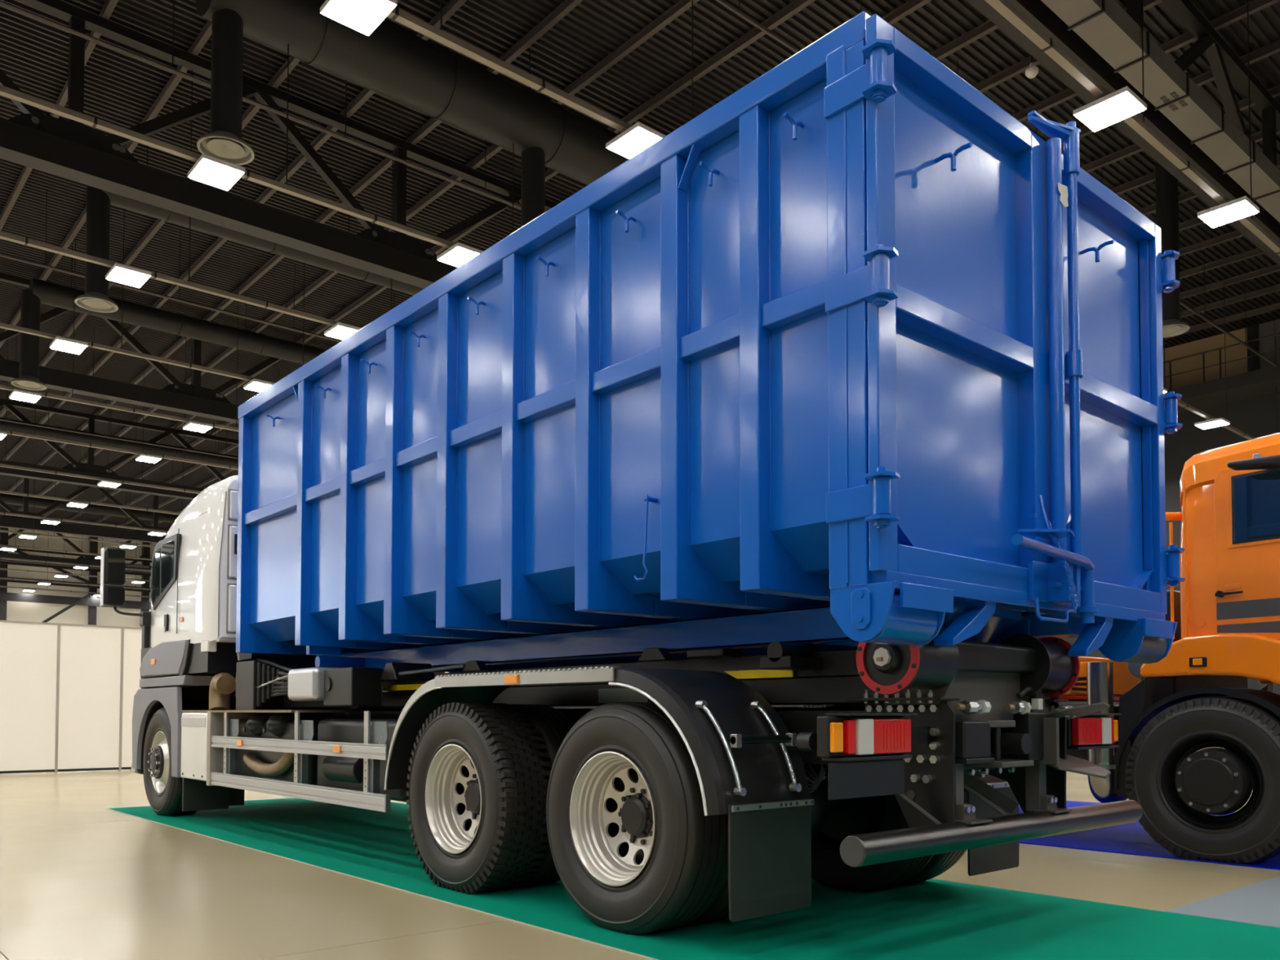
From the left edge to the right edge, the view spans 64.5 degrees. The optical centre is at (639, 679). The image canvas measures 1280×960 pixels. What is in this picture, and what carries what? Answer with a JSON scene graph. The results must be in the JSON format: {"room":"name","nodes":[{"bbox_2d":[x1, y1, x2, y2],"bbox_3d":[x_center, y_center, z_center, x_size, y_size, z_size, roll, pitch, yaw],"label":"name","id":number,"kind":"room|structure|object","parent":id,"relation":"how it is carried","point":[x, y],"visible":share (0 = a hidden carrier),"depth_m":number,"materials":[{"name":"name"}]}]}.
{"room":"exhibition hall","nodes":[
{"label":"exhibition hall","id":0,"kind":"room"},
{"bbox_2d":[6,528,156,627],"bbox_3d":[-51.216,-4.391,72.531,64.000,15.400,0.300,2,-2,-41],"label":"wall","id":1,"kind":"structure","parent":0,"point":[15,611],"depth_m":78.20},
{"bbox_2d":[0,0,1279,530],"bbox_3d":[-15.650,-13.040,31.955,64.000,0.500,108.000,2,-2,-41],"label":"ceiling","id":2,"kind":"structure","parent":0,"point":[629,60],"depth_m":24.96,"materials":[{"name":"grey metal"}]},
{"bbox_2d":[0,524,150,590],"bbox_3d":[-46.661,-9.415,67.467,64.000,4.880,0.150,2,-2,-41],"label":"track","id":3,"kind":"object","parent":2,"relation":"hanging from","point":[12,579],"visible":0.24,"depth_m":72.35,"materials":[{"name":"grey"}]},
{"bbox_2d":[0,514,151,573],"bbox_3d":[-47.173,-9.986,68.074,64.000,3.300,0.480,2,-2,-41],"label":"roof truss","id":4,"kind":"object","parent":2,"relation":"attached to","point":[87,559],"visible":0.09,"depth_m":73.20,"materials":[{"name":"black metal"}]},
{"bbox_2d":[0,480,151,571],"bbox_3d":[-39.661,-9.671,59.431,64.000,4.880,0.150,2,-2,-41],"label":"track","id":5,"kind":"object","parent":2,"relation":"hanging from","point":[1,557],"visible":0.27,"depth_m":62.62,"materials":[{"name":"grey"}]},
{"bbox_2d":[0,505,151,581],"bbox_3d":[-43.161,-9.543,63.449,64.000,4.880,0.150,2,-2,-41],"label":"track","id":6,"kind":"object","parent":2,"relation":"hanging from","point":[28,571],"visible":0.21,"depth_m":67.56,"materials":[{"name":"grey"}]},
{"bbox_2d":[0,539,151,597],"bbox_3d":[-50.161,-9.287,71.484,64.000,4.880,0.150,2,-2,-41],"label":"track","id":7,"kind":"object","parent":2,"relation":"hanging from","point":[117,540],"visible":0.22,"depth_m":76.90,"materials":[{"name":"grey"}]},
{"bbox_2d":[0,479,152,560],"bbox_3d":[-36.161,-9.800,55.414,64.000,4.880,0.150,2,-2,-41],"label":"track","id":8,"kind":"object","parent":2,"relation":"hanging from","point":[1,545],"visible":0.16,"depth_m":58.06,"materials":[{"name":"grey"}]},
{"bbox_2d":[0,481,155,546],"bbox_3d":[-32.660,-9.928,51.396,64.000,4.880,0.150,2,-2,-41],"label":"track","id":9,"kind":"object","parent":2,"relation":"hanging from","point":[1,531],"visible":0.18,"depth_m":53.67,"materials":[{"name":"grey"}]},
{"bbox_2d":[0,477,173,543],"bbox_3d":[-37.322,-10.347,56.767,64.000,3.300,0.480,2,-2,-41],"label":"roof truss","id":10,"kind":"object","parent":2,"relation":"attached to","point":[6,521],"visible":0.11,"depth_m":60.08,"materials":[{"name":"black metal"}]},
{"bbox_2d":[0,479,178,523],"bbox_3d":[-28.120,-9.642,66.354,33.505,4.455,0.910,2,-2,-41],"label":"air duct","id":11,"kind":"object","parent":2,"relation":"hanging from","point":[42,503],"visible":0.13,"depth_m":61.53,"materials":[{"name":"black metal"}]},
{"bbox_2d":[0,422,183,533],"bbox_3d":[-29.160,-10.056,47.379,64.000,4.880,0.150,2,-2,-41],"label":"track","id":12,"kind":"object","parent":2,"relation":"hanging from","point":[1,513],"visible":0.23,"depth_m":49.16,"materials":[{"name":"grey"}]},
{"bbox_2d":[40,519,60,524],"bbox_3d":[-28.031,-7.519,48.281,0.680,0.150,0.800,2,-2,-41],"label":"ceiling lamp","id":13,"kind":"object","parent":12,"relation":"attached to","point":[44,521],"visible":1,"depth_m":48.10,"materials":[{"name":"white plastic"}]},
{"bbox_2d":[147,530,166,536],"bbox_3d":[-24.449,-7.414,51.399,0.680,0.150,0.800,2,-2,-41],"label":"ceiling lamp","id":14,"kind":"object","parent":12,"relation":"attached to","point":[153,532],"visible":1,"depth_m":51.24,"materials":[{"name":"white plastic"}]},
{"bbox_2d":[0,339,200,493],"bbox_3d":[-22.160,-10.313,39.343,64.000,4.880,0.150,2,-2,-41],"label":"track","id":15,"kind":"object","parent":2,"relation":"hanging from","point":[5,465],"visible":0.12,"depth_m":39.81,"materials":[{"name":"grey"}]},
{"bbox_2d":[97,480,121,487],"bbox_3d":[-21.031,-7.776,40.246,0.680,0.150,0.800,2,-2,-41],"label":"ceiling lamp","id":16,"kind":"object","parent":15,"relation":"attached to","point":[104,482],"visible":1,"depth_m":40.11,"materials":[{"name":"white plastic"}]},
{"bbox_2d":[0,411,219,515],"bbox_3d":[-25.660,-10.185,43.361,64.000,4.880,0.150,2,-2,-41],"label":"track","id":17,"kind":"object","parent":2,"relation":"hanging from","point":[1,491],"visible":0.21,"depth_m":44.91,"materials":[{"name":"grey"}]},
{"bbox_2d":[66,501,88,507],"bbox_3d":[-24.531,-7.648,44.264,0.680,0.150,0.800,2,-2,-41],"label":"ceiling lamp","id":18,"kind":"object","parent":17,"relation":"attached to","point":[73,504],"visible":1,"depth_m":44.09,"materials":[{"name":"white plastic"}]},
{"bbox_2d":[0,398,238,499],"bbox_3d":[-27.472,-10.708,45.461,64.000,3.300,0.480,2,-2,-41],"label":"roof truss","id":19,"kind":"object","parent":2,"relation":"attached to","point":[89,468],"visible":0.18,"depth_m":47.13,"materials":[{"name":"black metal"}]},
{"bbox_2d":[0,408,238,470],"bbox_3d":[-16.825,-10.056,53.389,33.505,4.455,0.910,2,-2,-41],"label":"air duct","id":20,"kind":"object","parent":2,"relation":"hanging from","point":[14,427],"visible":0.23,"depth_m":46.72,"materials":[{"name":"grey metal"}]},
{"bbox_2d":[0,337,238,470],"bbox_3d":[-18.660,-10.441,35.326,64.000,4.880,0.150,2,-2,-41],"label":"track","id":21,"kind":"object","parent":2,"relation":"hanging from","point":[11,433],"visible":0.19,"depth_m":35.48,"materials":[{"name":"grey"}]},
{"bbox_2d":[135,453,162,462],"bbox_3d":[-17.531,-7.904,36.228,0.680,0.150,0.800,2,-2,-41],"label":"ceiling lamp","id":22,"kind":"object","parent":21,"relation":"attached to","point":[142,457],"visible":1,"depth_m":36.09,"materials":[{"name":"white plastic"}]},
{"bbox_2d":[0,397,238,458],"bbox_3d":[-24.845,-11.586,42.471,64.000,2.135,0.080,2,-2,-41],"label":"conduit pipe","id":23,"kind":"object","parent":2,"relation":"hanging from","point":[2,420],"visible":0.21,"depth_m":44.16,"materials":[{"name":"grey metal"}]},
{"bbox_2d":[0,238,239,431],"bbox_3d":[-15.159,-10.569,31.308,64.000,4.880,0.150,2,-2,-41],"label":"track","id":24,"kind":"object","parent":2,"relation":"hanging from","point":[46,394],"visible":0.27,"depth_m":30.60,"materials":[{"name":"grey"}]},
{"bbox_2d":[8,389,41,403],"bbox_3d":[-17.613,-8.138,29.093,0.680,0.150,0.800,2,-2,-41],"label":"ceiling lamp","id":25,"kind":"object","parent":24,"relation":"attached to","point":[16,394],"visible":1,"depth_m":28.95,"materials":[{"name":"white plastic"}]},
{"bbox_2d":[182,421,213,432],"bbox_3d":[-14.030,-8.033,32.211,0.680,0.150,0.800,2,-2,-41],"label":"ceiling lamp","id":26,"kind":"object","parent":24,"relation":"attached to","point":[191,425],"visible":1,"depth_m":32.07,"materials":[{"name":"white plastic"}]},
{"bbox_2d":[0,271,279,423],"bbox_3d":[-17.622,-11.069,34.154,64.000,3.300,0.480,2,-2,-41],"label":"roof truss","id":27,"kind":"object","parent":2,"relation":"attached to","point":[193,399],"visible":0.14,"depth_m":34.53,"materials":[{"name":"black metal"}]},
{"bbox_2d":[0,208,304,382],"bbox_3d":[-11.659,-10.698,27.291,64.000,4.880,0.150,2,-2,-41],"label":"track","id":28,"kind":"object","parent":2,"relation":"hanging from","point":[4,326],"visible":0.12,"depth_m":25.98,"materials":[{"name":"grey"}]},
{"bbox_2d":[48,336,88,354],"bbox_3d":[-14.113,-8.266,25.076,0.680,0.150,0.800,2,-2,-41],"label":"ceiling lamp","id":29,"kind":"object","parent":28,"relation":"attached to","point":[60,344],"visible":1,"depth_m":24.94,"materials":[{"name":"white plastic"}]},
{"bbox_2d":[243,378,275,391],"bbox_3d":[-10.530,-8.161,28.193,0.680,0.150,0.800,2,-2,-41],"label":"ceiling lamp","id":30,"kind":"object","parent":28,"relation":"attached to","point":[257,385],"visible":0.76,"depth_m":27.99,"materials":[{"name":"white plastic"}]},
{"bbox_2d":[10,246,326,390],"bbox_3d":[-5.596,-10.468,40.499,33.505,4.455,0.910,2,-2,-41],"label":"air duct","id":31,"kind":"object","parent":2,"relation":"hanging from","point":[40,291],"visible":0.37,"depth_m":31.54,"materials":[{"name":"black metal"}]},
{"bbox_2d":[10,375,47,390],"bbox_3d":[-17.888,-8.707,29.734,0.910,0.210,0.910,2,-2,-41],"label":"diffuser","id":32,"kind":"object","parent":31,"relation":"attached to","point":[26,382],"depth_m":29.68,"materials":[{"name":"grey"}]},
{"bbox_2d":[0,70,393,328],"bbox_3d":[-8.159,-10.826,23.273,64.000,4.880,0.150,2,-2,-41],"label":"track","id":33,"kind":"object","parent":2,"relation":"hanging from","point":[25,242],"visible":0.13,"depth_m":21.86,"materials":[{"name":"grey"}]},
{"bbox_2d":[105,262,151,288],"bbox_3d":[-10.612,-8.394,21.058,0.680,0.150,0.800,2,-2,-41],"label":"ceiling lamp","id":34,"kind":"object","parent":33,"relation":"attached to","point":[118,273],"visible":1,"depth_m":20.96,"materials":[{"name":"white plastic"}]},
{"bbox_2d":[324,322,361,340],"bbox_3d":[-7.030,-8.289,24.176,0.680,0.150,0.800,2,-2,-41],"label":"ceiling lamp","id":35,"kind":"object","parent":33,"relation":"attached to","point":[340,331],"visible":0.76,"depth_m":23.99,"materials":[{"name":"white plastic"}]},
{"bbox_2d":[0,189,394,342],"bbox_3d":[-13.418,-12.005,29.355,64.000,2.135,0.080,2,-2,-41],"label":"conduit pipe","id":36,"kind":"object","parent":2,"relation":"hanging from","point":[179,300],"visible":0.34,"depth_m":29.39,"materials":[{"name":"grey metal"}]},
{"bbox_2d":[74,145,423,312],"bbox_3d":[-0.473,-10.655,34.620,33.505,4.455,0.910,2,-2,-41],"label":"air duct","id":37,"kind":"object","parent":2,"relation":"hanging from","point":[95,298],"visible":0.28,"depth_m":24.25,"materials":[{"name":"grey metal"}]},
{"bbox_2d":[74,292,118,312],"bbox_3d":[-12.766,-8.895,23.854,0.910,0.210,0.910,2,-2,-41],"label":"diffuser","id":38,"kind":"object","parent":37,"relation":"attached to","point":[100,302],"depth_m":23.84,"materials":[{"name":"grey metal"}]},
{"bbox_2d":[0,44,514,248],"bbox_3d":[-4.660,-9.840,19.219,64.000,2.650,0.150,2,-2,-41],"label":"track","id":39,"kind":"object","parent":2,"relation":"hanging from","point":[95,122],"visible":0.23,"depth_m":17.39,"materials":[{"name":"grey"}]},
{"bbox_2d":[186,153,245,191],"bbox_3d":[-7.112,-8.523,17.040,0.680,0.150,0.800,2,-2,-41],"label":"ceiling lamp","id":40,"kind":"object","parent":39,"relation":"attached to","point":[209,170],"visible":1,"depth_m":16.94,"materials":[{"name":"white plastic"}]},
{"bbox_2d":[436,242,482,266],"bbox_3d":[-3.530,-8.417,20.158,0.680,0.150,0.800,2,-2,-41],"label":"ceiling lamp","id":41,"kind":"object","parent":39,"relation":"attached to","point":[459,254],"visible":0.76,"depth_m":19.98,"materials":[{"name":"white plastic"}]},
{"bbox_2d":[0,0,521,209],"bbox_3d":[-6.194,-12.270,21.064,64.000,2.135,0.080,2,-2,-41],"label":"conduit pipe","id":42,"kind":"object","parent":2,"relation":"hanging from","point":[2,3],"visible":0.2,"depth_m":19.85,"materials":[{"name":"grey metal"}]},
{"bbox_2d":[0,0,558,288],"bbox_3d":[-7.771,-11.430,22.848,64.000,3.300,0.480,2,-2,-41],"label":"roof truss","id":43,"kind":"object","parent":2,"relation":"attached to","point":[33,139],"visible":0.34,"depth_m":21.52,"materials":[{"name":"black metal"}]},
{"bbox_2d":[195,0,628,227],"bbox_3d":[5.240,-10.865,28.062,33.505,4.455,1.250,2,-2,-41],"label":"air duct","id":44,"kind":"object","parent":2,"relation":"hanging from","point":[393,63],"visible":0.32,"depth_m":19.18,"materials":[{"name":"black metal"}]},
{"bbox_2d":[196,130,254,165],"bbox_3d":[-7.053,-9.104,17.297,0.910,0.210,0.910,2,-2,-41],"label":"diffuser","id":45,"kind":"object","parent":44,"relation":"attached to","point":[228,146],"depth_m":17.29,"materials":[{"name":"grey metal"}]},
{"bbox_2d":[386,0,1277,439],"bbox_3d":[-1.159,-11.082,15.238,64.000,4.880,0.150,2,-2,-41],"label":"track","id":46,"kind":"object","parent":2,"relation":"hanging from","point":[397,15],"visible":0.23,"depth_m":14.79,"materials":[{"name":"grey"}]},
{"bbox_2d":[320,0,397,35],"bbox_3d":[-3.612,-8.651,13.023,0.680,0.150,0.800,2,-2,-41],"label":"ceiling lamp","id":47,"kind":"object","parent":46,"relation":"attached to","point":[364,16],"visible":1,"depth_m":13.06,"materials":[{"name":"white plastic"}]},
{"bbox_2d":[605,121,666,159],"bbox_3d":[-0.030,-8.546,16.140,0.680,0.150,0.800,2,-2,-41],"label":"ceiling lamp","id":48,"kind":"object","parent":46,"relation":"attached to","point":[639,136],"visible":0.76,"depth_m":15.98,"materials":[{"name":"white plastic"}]},
{"bbox_2d":[1194,417,1230,429],"bbox_3d":[17.881,-8.020,31.728,0.680,0.150,0.800,2,-2,-41],"label":"ceiling lamp","id":49,"kind":"object","parent":46,"relation":"attached to","point":[1211,423],"visible":1,"depth_m":31.61,"materials":[{"name":"white plastic"}]},
{"bbox_2d":[715,0,1277,366],"bbox_3d":[-0.941,-12.462,15.034,64.000,2.135,0.080,2,-2,-41],"label":"conduit pipe","id":50,"kind":"object","parent":2,"relation":"hanging from","point":[724,2],"visible":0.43,"depth_m":18.26,"materials":[{"name":"grey metal"}]},
{"bbox_2d":[1025,54,1038,78],"bbox_3d":[7.347,-12.340,19.067,0.240,2.100,0.240,2,-2,-41],"label":"dome","id":51,"kind":"object","parent":2,"relation":"hanging from","point":[1031,72],"visible":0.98,"depth_m":18.98,"materials":[{"name":"white"}]},
{"bbox_2d":[966,0,1279,266],"bbox_3d":[1.685,-11.776,11.993,64.000,3.300,0.480,2,-2,-41],"label":"roof truss","id":52,"kind":"object","parent":2,"relation":"attached to","point":[1223,61],"visible":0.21,"depth_m":19.55,"materials":[{"name":"grey metal"}]},
{"bbox_2d":[984,0,1279,256],"bbox_3d":[2.341,-11.211,11.220,64.000,4.880,0.150,2,-2,-41],"label":"track","id":53,"kind":"object","parent":2,"relation":"hanging from","point":[1046,45],"visible":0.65,"depth_m":15.92,"materials":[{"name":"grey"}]},
{"bbox_2d":[1072,85,1146,132],"bbox_3d":[7.053,-8.569,15.240,0.680,0.150,0.800,2,-2,-41],"label":"ceiling lamp","id":54,"kind":"object","parent":53,"relation":"attached to","point":[1120,104],"visible":1,"depth_m":15.15,"materials":[{"name":"white plastic"}]},
{"bbox_2d":[1196,195,1259,227],"bbox_3d":[10.635,-8.463,18.358,0.680,0.150,0.800,2,-2,-41],"label":"ceiling lamp","id":55,"kind":"object","parent":53,"relation":"attached to","point":[1242,207],"visible":1,"depth_m":18.27,"materials":[{"name":"white plastic"}]},
{"bbox_2d":[1040,0,1279,225],"bbox_3d":[13.302,-9.993,21.089,33.180,0.410,0.560,2,-2,-41],"label":"duct","id":56,"kind":"object","parent":2,"relation":"hanging from","point":[1104,25],"visible":0.99,"depth_m":17.24,"materials":[{"name":"grey metal"}]},
{"bbox_2d":[1160,91,1187,111],"bbox_3d":[9.181,-9.935,17.457,0.560,0.010,0.240,2,-2,-41],"label":"vent grille","id":57,"kind":"object","parent":56,"relation":"attached to","point":[1171,100],"depth_m":17.45,"materials":[{"name":"grey metal"}]},
{"bbox_2d":[1155,160,1189,337],"bbox_3d":[13.251,-10.934,25.492,0.910,4.440,0.910,2,-2,-41],"label":"air duct","id":58,"kind":"object","parent":2,"relation":"in","point":[1166,184],"visible":0.66,"depth_m":25.30,"materials":[{"name":"grey"}]},
{"bbox_2d":[1162,319,1189,337],"bbox_3d":[13.249,-8.820,25.422,0.910,0.210,0.910,2,-2,-41],"label":"diffuser","id":59,"kind":"object","parent":58,"relation":"attached to","point":[1171,327],"depth_m":25.32,"materials":[{"name":"grey metal"}]},
{"bbox_2d":[1162,319,1279,413],"bbox_3d":[20.265,-11.485,37.988,1.760,2.550,26.000,2,-2,-41],"label":"gallery","id":60,"kind":"object","parent":2,"relation":"hanging from","point":[1195,370],"visible":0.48,"depth_m":36.95,"materials":[{"name":"beige"}]},
{"bbox_2d":[0,746,1279,959],"bbox_3d":[-15.663,2.152,31.458,64.000,0.300,108.000,2,-2,-41],"label":"floor","id":61,"kind":"structure","parent":0,"point":[81,878],"depth_m":5.53,"materials":[{"name":"brown concrete"}]},
{"bbox_2d":[0,527,8,620],"bbox_3d":[-47.081,-4.108,74.931,0.480,15.000,0.500,2,-2,-41],"label":"steel column","id":62,"kind":"structure","parent":61,"relation":"on","point":[2,535],"depth_m":74.86,"materials":[{"name":"black metal"}]},
{"bbox_2d":[88,536,97,625],"bbox_3d":[-42.556,-3.976,78.869,0.480,15.000,0.500,2,-2,-41],"label":"steel column","id":63,"kind":"structure","parent":61,"relation":"on","point":[91,610],"depth_m":78.76,"materials":[{"name":"black metal"}]},
{"bbox_2d":[140,542,150,627],"bbox_3d":[-39.690,-3.891,81.363,0.480,15.000,0.500,2,-2,-41],"label":"steel column","id":64,"kind":"structure","parent":61,"relation":"on","point":[145,549],"depth_m":81.32,"materials":[{"name":"black metal"}]},
{"bbox_2d":[0,620,448,773],"bbox_3d":[-11.269,0.249,14.916,21.850,2.430,0.060,2,-2,-41],"label":"wall","id":65,"kind":"structure","parent":61,"relation":"on","point":[68,691],"depth_m":16.55,"materials":[{"name":"white paint"}]},
{"bbox_2d":[106,808,658,959],"bbox_3d":[0.590,1.097,3.437,0.016,0.004,18.360,2,-2,-41],"label":"strip","id":66,"kind":"object","parent":61,"relation":"on","point":[384,885],"visible":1,"depth_m":5.32,"materials":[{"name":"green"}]},
{"bbox_2d":[108,797,1279,959],"bbox_3d":[1.556,1.125,4.272,2.538,0.006,18.350,2,-2,-41],"label":"carpet","id":67,"kind":"object","parent":61,"relation":"on","point":[931,919],"visible":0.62,"depth_m":4.89,"materials":[{"name":"teal carpet"}]},
{"bbox_2d":[99,475,1142,934],"bbox_3d":[-1.293,-0.292,7.669,3.030,3.044,9.184,2,-2,-41],"label":"truck","id":68,"kind":"object","parent":67,"relation":"on","point":[684,797],"visible":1,"depth_m":4.80,"materials":[{"name":"metal"}]},
{"bbox_2d":[99,547,104,605],"bbox_3d":[-5.289,-1.008,9.984,0.010,0.570,0.090,2,-2,-41],"label":"mirror","id":69,"kind":"object","parent":68,"relation":"attached to","point":[102,561],"depth_m":9.96,"materials":[{"name":"white paint"}]},
{"bbox_2d":[106,586,124,604],"bbox_3d":[-5.159,-0.832,9.999,0.145,0.160,0.058,2,-2,-41],"label":"mirror glass","id":70,"kind":"object","parent":68,"relation":"on","point":[115,594],"depth_m":9.99,"materials":[{"name":"grey mirror"}]},
{"bbox_2d":[107,549,124,582],"bbox_3d":[-5.158,-1.122,10.009,0.145,0.320,0.058,2,-2,-41],"label":"mirror glass","id":71,"kind":"object","parent":68,"relation":"attached to","point":[116,557],"depth_m":10.01,"materials":[{"name":"grey"}]},
{"bbox_2d":[235,11,1185,672],"bbox_3d":[-0.266,-1.163,6.518,2.496,2.262,6.400,2,-2,-41],"label":"container","id":72,"kind":"object","parent":68,"relation":"on","point":[852,351],"visible":1,"depth_m":4.31,"materials":[{"name":"metal"}]},
{"bbox_2d":[862,38,896,59],"bbox_3d":[0.816,-2.155,3.475,0.090,0.012,0.107,2,-2,-41],"label":"hinge","id":73,"kind":"object","parent":72,"relation":"in","point":[877,45],"depth_m":3.45,"materials":[{"name":"blue paint"}]},
{"bbox_2d":[862,80,897,100],"bbox_3d":[0.816,-2.011,3.470,0.090,0.012,0.107,2,-2,-41],"label":"hinge","id":74,"kind":"object","parent":72,"relation":"in","point":[886,89],"depth_m":3.45,"materials":[{"name":"blue paint"}]},
{"bbox_2d":[862,245,897,261],"bbox_3d":[0.816,-1.446,3.452,0.090,0.012,0.107,2,-2,-41],"label":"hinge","id":75,"kind":"object","parent":72,"relation":"in","point":[878,251],"depth_m":3.43,"materials":[{"name":"blue paint"}]},
{"bbox_2d":[862,288,897,302],"bbox_3d":[0.816,-1.301,3.447,0.090,0.012,0.107,2,-2,-41],"label":"washer","id":76,"kind":"object","parent":72,"relation":"in","point":[877,295],"depth_m":3.43,"materials":[{"name":"blue paint"}]},
{"bbox_2d":[864,471,899,480],"bbox_3d":[0.815,-0.686,3.427,0.090,0.012,0.107,2,-2,-41],"label":"washer","id":77,"kind":"object","parent":72,"relation":"in","point":[873,475],"depth_m":3.40,"materials":[{"name":"blue paint"}]},
{"bbox_2d":[864,514,900,523],"bbox_3d":[0.815,-0.541,3.422,0.090,0.012,0.107,2,-2,-41],"label":"washer","id":78,"kind":"object","parent":72,"relation":"in","point":[871,518],"depth_m":3.40,"materials":[{"name":"blue paint"}]},
{"bbox_2d":[1160,250,1179,259],"bbox_3d":[2.631,-2.102,5.054,0.090,0.012,0.107,2,-2,-41],"label":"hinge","id":79,"kind":"object","parent":72,"relation":"in","point":[1168,255],"depth_m":5.03,"materials":[{"name":"blue paint"}]},
{"bbox_2d":[1161,279,1180,291],"bbox_3d":[2.631,-1.957,5.049,0.090,0.012,0.107,2,-2,-41],"label":"washer","id":80,"kind":"object","parent":72,"relation":"in","point":[1167,285],"depth_m":5.03,"materials":[{"name":"blue paint"}]},
{"bbox_2d":[1163,393,1182,400],"bbox_3d":[2.630,-1.393,5.031,0.090,0.012,0.107,2,-2,-41],"label":"washer","id":81,"kind":"object","parent":72,"relation":"in","point":[1169,397],"depth_m":5.00,"materials":[{"name":"blue paint"}]},
{"bbox_2d":[1163,422,1182,431],"bbox_3d":[2.630,-1.248,5.026,0.090,0.012,0.107,2,-2,-41],"label":"washer","id":82,"kind":"object","parent":72,"relation":"in","point":[1166,426],"depth_m":5.00,"materials":[{"name":"blue paint"}]},
{"bbox_2d":[1165,547,1184,552],"bbox_3d":[2.629,-0.633,5.006,0.090,0.012,0.107,2,-2,-41],"label":"washer","id":83,"kind":"object","parent":72,"relation":"in","point":[1171,549],"depth_m":4.98,"materials":[{"name":"blue paint"}]},
{"bbox_2d":[1165,577,1185,582],"bbox_3d":[2.629,-0.488,5.001,0.090,0.012,0.107,2,-2,-41],"label":"washer","id":84,"kind":"object","parent":72,"relation":"in","point":[1171,580],"depth_m":4.98,"materials":[{"name":"blue paint"}]},
{"bbox_2d":[817,713,918,761],"bbox_3d":[0.856,0.213,3.796,0.480,0.172,0.110,2,-2,-41],"label":"tail lamp","id":85,"kind":"object","parent":68,"relation":"attached to","point":[841,737],"depth_m":3.72,"materials":[{"name":"red plastic"}]},
{"bbox_2d":[954,817,992,824],"bbox_3d":[1.333,0.571,4.089,0.160,0.010,0.100,2,-2,-41],"label":"shelf","id":86,"kind":"object","parent":68,"relation":"attached to","point":[963,820],"depth_m":4.06,"materials":[{"name":"metal"}]},
{"bbox_2d":[1034,808,1072,813],"bbox_3d":[1.846,0.586,4.535,0.160,0.010,0.100,2,-2,-41],"label":"shelf","id":87,"kind":"object","parent":68,"relation":"attached to","point":[1050,811],"depth_m":4.50,"materials":[{"name":"metal"}]},
{"bbox_2d":[1066,713,1121,749],"bbox_3d":[2.228,0.254,4.991,0.480,0.172,0.110,2,-2,-41],"label":"tail lamp","id":88,"kind":"object","parent":68,"relation":"attached to","point":[1092,731],"depth_m":4.92,"materials":[{"name":"red plastic"}]},
{"bbox_2d":[1018,800,1279,870],"bbox_3d":[5.073,1.253,8.095,3.830,0.006,17.500,2,-2,-41],"label":"carpet","id":89,"kind":"object","parent":61,"relation":"on","point":[1130,838],"visible":0.12,"depth_m":7.72,"materials":[{"name":"blue carpet"}]},
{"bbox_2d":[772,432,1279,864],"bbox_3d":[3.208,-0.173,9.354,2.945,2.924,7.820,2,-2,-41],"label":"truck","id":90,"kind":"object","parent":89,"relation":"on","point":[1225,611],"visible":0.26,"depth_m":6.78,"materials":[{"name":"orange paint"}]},
{"bbox_2d":[1226,454,1279,470],"bbox_3d":[3.993,-1.354,6.354,0.140,0.097,0.550,2,-2,-41],"label":"sun visor","id":91,"kind":"object","parent":90,"relation":"attached to","point":[1259,461],"depth_m":6.40,"materials":[{"name":"black plastic"}]},
{"bbox_2d":[1164,875,1279,928],"bbox_3d":[6.311,1.063,2.253,1.960,0.006,9.060,2,-2,-41],"label":"carpet","id":92,"kind":"object","parent":61,"relation":"on","point":[1259,903],"visible":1,"depth_m":5.17,"materials":[{"name":"grey carpet"}]},
{"bbox_3d":[-51.681,-4.244,70.928,0.480,15.000,0.500,2,-2,-41],"label":"steel column","id":93,"kind":"structure","parent":61,"relation":"on","visible":0},
{"bbox_2d":[0,591,150,609],"bbox_3d":[-50.427,-6.219,71.686,64.000,0.600,0.200,2,-2,-41],"label":"beam","id":94,"kind":"structure","parent":93,"relation":"attached to","point":[15,597],"depth_m":77.14,"materials":[{"name":"black metal"}]},
{"bbox_2d":[42,593,93,622],"bbox_3d":[-43.796,-5.326,77.368,3.821,2.959,0.280,2,-2,-41],"label":"brace","id":95,"kind":"object","parent":94,"relation":"attached to","point":[88,595],"visible":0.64,"depth_m":77.33,"materials":[{"name":"black paint"}]},
{"bbox_2d":[0,576,150,592],"bbox_3d":[-50.426,-7.493,71.727,64.000,0.350,0.200,2,-2,-41],"label":"beam","id":96,"kind":"structure","parent":93,"relation":"attached to","point":[1,580],"depth_m":77.29,"materials":[{"name":"black metal"}]},
{"bbox_2d":[0,560,151,576],"bbox_3d":[-50.425,-8.727,71.768,64.000,0.220,0.200,2,-2,-41],"label":"beam","id":97,"kind":"structure","parent":93,"relation":"attached to","point":[1,562],"depth_m":77.29,"materials":[{"name":"black metal"}]},
{"bbox_2d":[552,392,1279,708],"bbox_3d":[8.590,-4.982,52.815,0.300,15.400,108.000,2,-2,-41],"label":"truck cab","id":98,"kind":"structure","parent":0,"point":[1255,416],"depth_m":38.22,"materials":[{"name":"orange metal"}]},
{"bbox_2d":[0,544,152,562],"bbox_3d":[-50.424,-9.867,71.805,64.000,0.300,0.200,2,-2,-41],"label":"beam","id":99,"kind":"structure","parent":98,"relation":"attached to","point":[20,549],"depth_m":77.14,"materials":[{"name":"black metal"}]},
{"bbox_2d":[13,549,93,584],"bbox_3d":[-44.585,-8.598,76.785,5.874,2.486,0.280,2,-2,-41],"label":"brace","id":100,"kind":"object","parent":99,"relation":"attached to","point":[17,551],"visible":0.5,"depth_m":77.29,"materials":[{"name":"black paint"}]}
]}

